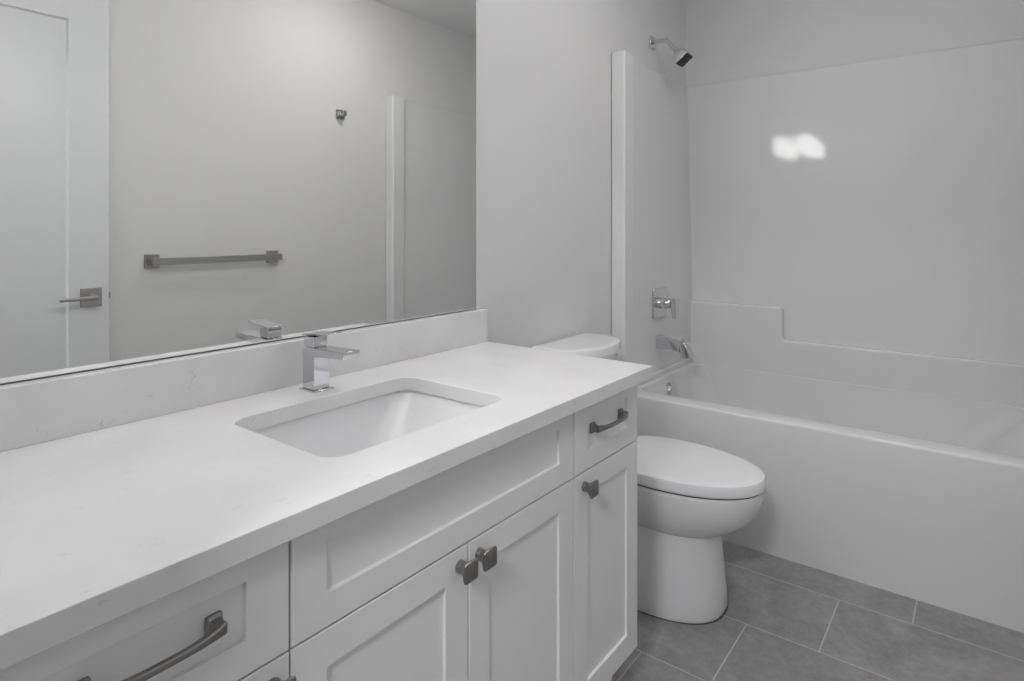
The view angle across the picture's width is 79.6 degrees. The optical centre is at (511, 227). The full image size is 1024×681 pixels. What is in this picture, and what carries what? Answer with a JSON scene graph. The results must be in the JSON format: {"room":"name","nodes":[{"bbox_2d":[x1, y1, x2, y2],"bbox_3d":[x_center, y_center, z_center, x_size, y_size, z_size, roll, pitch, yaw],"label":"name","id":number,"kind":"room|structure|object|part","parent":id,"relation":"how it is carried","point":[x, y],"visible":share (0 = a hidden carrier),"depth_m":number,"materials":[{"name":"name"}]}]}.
{"room":"bathroom","nodes":[
{"label":"bathroom","id":0,"kind":"room"},
{"bbox_2d":[476,0,685,347],"bbox_3d":[-0.015,-0.040,2.102,0.100,2.420,3.108,0,0,38],"label":"wall","id":1,"kind":"structure","parent":0,"point":[545,66],"depth_m":2.23,"materials":[{"name":"white paint"}]},
{"bbox_2d":[0,0,477,384],"bbox_3d":[-0.515,-0.242,1.368,0.005,0.986,1.332,0,0,38],"label":"mirror","id":2,"kind":"object","parent":1,"relation":"attached to","point":[178,178],"visible":1,"depth_m":1.26,"materials":[{"name":"silver mirror"}]},
{"bbox_2d":[0,309,487,451],"bbox_3d":[-0.499,0.300,1.367,0.030,0.099,1.351,0,0,38],"label":"backsplash","id":3,"kind":"structure","parent":1,"relation":"attached to","point":[32,412],"depth_m":1.19,"materials":[{"name":"white stone"}]},
{"bbox_2d":[649,35,692,66],"bbox_3d":[0.730,-0.818,2.829,0.189,0.160,0.074,0,0,38],"label":"shower","id":4,"kind":"object","parent":1,"relation":"attached to","point":[681,57],"visible":1,"depth_m":2.80,"materials":[{"name":"silver metal"}]},
{"bbox_3d":[0.711,-0.840,2.844,0.130,0.083,0.021,0,0,38],"label":"shower arm","id":5,"kind":"part","parent":4,"relation":"part of","materials":[{"name":"silver metal"}]},
{"bbox_2d":[611,540,1023,680],"bbox_3d":[0.090,1.195,0.504,2.800,0.050,5.508,0,0,38],"label":"floor","id":6,"kind":"structure","parent":0,"point":[784,620],"depth_m":1.76,"materials":[{"name":"grey tile"}]},
{"bbox_2d":[0,542,295,680],"bbox_3d":[-0.582,0.776,0.799,0.568,0.787,0.329,0,0,38],"label":"vanity cabinet","id":7,"kind":"object","parent":6,"relation":"on","point":[232,624],"visible":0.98,"depth_m":0.69,"materials":[{"name":"white paint"}]},
{"bbox_3d":[-0.370,0.453,0.641,0.031,0.023,0.151,0,0,38],"label":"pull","id":8,"kind":"part","parent":7,"relation":"part of","materials":[{"name":"grey metal"}]},
{"bbox_3d":[-0.388,0.793,0.650,0.018,0.518,0.327,0,0,38],"label":"cabinet door","id":9,"kind":"part","parent":7,"relation":"part of","materials":[{"name":"white paint"}]},
{"bbox_3d":[-0.283,0.564,0.746,0.030,0.034,0.034,0,0,38],"label":"knob","id":10,"kind":"part","parent":7,"relation":"part of","materials":[{"name":"grey metal"}]},
{"bbox_2d":[287,413,573,680],"bbox_3d":[-0.275,0.776,1.197,0.568,0.787,0.672,0,0,38],"label":"vanity cabinet","id":11,"kind":"object","parent":6,"relation":"on","point":[464,572],"visible":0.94,"depth_m":1.01,"materials":[{"name":"white paint"}]},
{"bbox_2d":[0,342,652,670],"bbox_3d":[-0.283,0.365,1.200,0.576,0.031,1.351,0,0,38],"label":"countertop","id":12,"kind":"structure","parent":11,"relation":"on","point":[98,527],"depth_m":0.86,"materials":[{"name":"white stone"}]},
{"bbox_2d":[299,331,359,392],"bbox_3d":[-0.387,0.286,1.304,0.148,0.128,0.051,0,0,38],"label":"faucet","id":13,"kind":"object","parent":12,"relation":"on","point":[316,354],"visible":1,"depth_m":1.31,"materials":[{"name":"silver metal"}]},
{"bbox_3d":[-0.424,0.348,1.333,0.054,0.004,0.051,0,0,38],"label":"plate","id":14,"kind":"part","parent":13,"relation":"part of","materials":[{"name":"silver metal"}]},
{"bbox_3d":[-0.409,0.227,1.321,0.088,0.012,0.041,0,0,38],"label":"lever","id":15,"kind":"part","parent":13,"relation":"part of","materials":[{"name":"silver metal"}]},
{"bbox_3d":[-0.385,0.266,1.302,0.144,0.026,0.041,0,0,38],"label":"spout","id":16,"kind":"part","parent":13,"relation":"part of","materials":[{"name":"silver metal"}]},
{"bbox_2d":[253,390,481,456],"bbox_3d":[-0.262,0.448,1.188,0.352,0.134,0.476,0,0,38],"label":"sink","id":17,"kind":"object","parent":12,"relation":"in","point":[352,428],"visible":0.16,"depth_m":1.34,"materials":[{"name":"white ceramic"}]},
{"bbox_3d":[-0.184,0.793,0.914,0.018,0.518,0.334,0,0,38],"label":"cabinet door","id":18,"kind":"part","parent":11,"relation":"part of","materials":[{"name":"white paint"}]},
{"bbox_3d":[-0.075,0.564,1.015,0.030,0.034,0.034,0,0,38],"label":"knob","id":19,"kind":"part","parent":11,"relation":"part of","materials":[{"name":"grey metal"}]},
{"bbox_3d":[-0.045,0.564,1.054,0.030,0.034,0.034,0,0,38],"label":"knob","id":20,"kind":"part","parent":11,"relation":"part of","materials":[{"name":"grey metal"}]},
{"bbox_3d":[0.022,0.793,1.181,0.018,0.518,0.334,0,0,38],"label":"cabinet door","id":21,"kind":"part","parent":11,"relation":"part of","materials":[{"name":"white paint"}]},
{"bbox_2d":[572,385,636,680],"bbox_3d":[0.023,0.776,1.583,0.568,0.787,0.299,0,0,38],"label":"vanity cabinet","id":22,"kind":"object","parent":6,"relation":"on","point":[605,431],"visible":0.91,"depth_m":1.43,"materials":[{"name":"white paint"}]},
{"bbox_3d":[0.169,0.564,1.331,0.030,0.034,0.034,0,0,38],"label":"knob","id":23,"kind":"part","parent":22,"relation":"part of","materials":[{"name":"grey metal"}]},
{"bbox_3d":[0.217,0.458,1.433,0.018,0.147,0.298,0,0,38],"label":"drawer","id":24,"kind":"part","parent":22,"relation":"part of","materials":[{"name":"white paint"}]},
{"bbox_3d":[0.232,0.448,1.421,0.031,0.023,0.151,0,0,38],"label":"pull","id":25,"kind":"part","parent":22,"relation":"part of","materials":[{"name":"grey metal"}]},
{"bbox_2d":[531,333,765,624],"bbox_3d":[0.456,0.787,2.026,0.723,0.765,0.368,0,0,38],"label":"toilet","id":26,"kind":"object","parent":6,"relation":"on","point":[690,495],"visible":0.58,"depth_m":1.84,"materials":[{"name":"white ceramic"}]},
{"bbox_3d":[0.256,0.423,2.181,0.217,0.036,0.368,0,0,38],"label":"tank lid","id":27,"kind":"part","parent":26,"relation":"part of","materials":[{"name":"white ceramic"}]},
{"bbox_3d":[0.253,0.618,2.183,0.192,0.354,0.348,0,0,38],"label":"tank","id":28,"kind":"part","parent":26,"relation":"part of","materials":[{"name":"white ceramic"}]},
{"bbox_3d":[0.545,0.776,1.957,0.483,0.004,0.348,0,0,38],"label":"seat","id":29,"kind":"part","parent":26,"relation":"part of","materials":[{"name":"white plastic"}]},
{"bbox_3d":[0.473,0.865,2.013,0.671,0.166,0.358,0,0,38],"label":"bowl","id":30,"kind":"part","parent":26,"relation":"part of","materials":[{"name":"white ceramic"}]},
{"bbox_3d":[0.545,0.755,1.957,0.499,0.039,0.364,0,0,38],"label":"lid","id":31,"kind":"part","parent":26,"relation":"part of","materials":[{"name":"white plastic"}]},
{"bbox_2d":[612,38,1023,632],"bbox_3d":[1.230,0.217,2.460,1.428,1.905,0.818,0,0,38],"label":"bathtub","id":32,"kind":"object","parent":6,"relation":"on","point":[840,248],"visible":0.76,"depth_m":2.57,"materials":[{"name":"white plastic"}]},
{"bbox_3d":[0.708,-0.025,2.914,0.046,1.421,0.727,0,0,38],"label":"panel","id":33,"kind":"part","parent":32,"relation":"part of","materials":[{"name":"white plastic"}]},
{"bbox_2d":[652,287,678,318],"bbox_3d":[0.713,0.346,2.808,0.092,0.136,0.136,0,0,38],"label":"shower valve","id":34,"kind":"object","parent":32,"relation":"attached to","point":[660,303],"visible":1,"depth_m":2.79,"materials":[{"name":"silver metal"}]},
{"bbox_3d":[0.680,0.346,2.834,0.009,0.136,0.136,0,0,38],"label":"valve plate","id":35,"kind":"part","parent":34,"relation":"part of","materials":[{"name":"silver metal"}]},
{"bbox_3d":[0.738,0.366,2.789,0.030,0.088,0.032,0,0,38],"label":"lever","id":36,"kind":"part","parent":34,"relation":"part of","materials":[{"name":"silver metal"}]},
{"bbox_2d":[656,334,693,358],"bbox_3d":[0.741,0.536,2.787,0.162,0.087,0.060,0,0,38],"label":"tub spout","id":37,"kind":"object","parent":32,"relation":"attached to","point":[664,342],"visible":1,"depth_m":2.76,"materials":[{"name":"silver metal"}]},
{"bbox_2d":[637,362,1023,632],"bbox_3d":[1.228,0.928,2.457,1.428,0.484,0.790,0,0,38],"label":"tub","id":38,"kind":"object","parent":32,"relation":"attached to","point":[914,493],"depth_m":2.09,"materials":[{"name":"white plastic"}]},
{"bbox_3d":[1.470,-0.025,2.771,1.428,1.420,0.031,0,0,38],"label":"panel","id":39,"kind":"part","parent":32,"relation":"part of","materials":[{"name":"white plastic"}]},
{"bbox_2d":[686,0,1023,86],"bbox_3d":[1.511,-0.040,2.824,1.432,2.420,0.100,0,0,38],"label":"wall","id":40,"kind":"structure","parent":0,"point":[727,40],"depth_m":2.82,"materials":[{"name":"white paint"}]}
]}

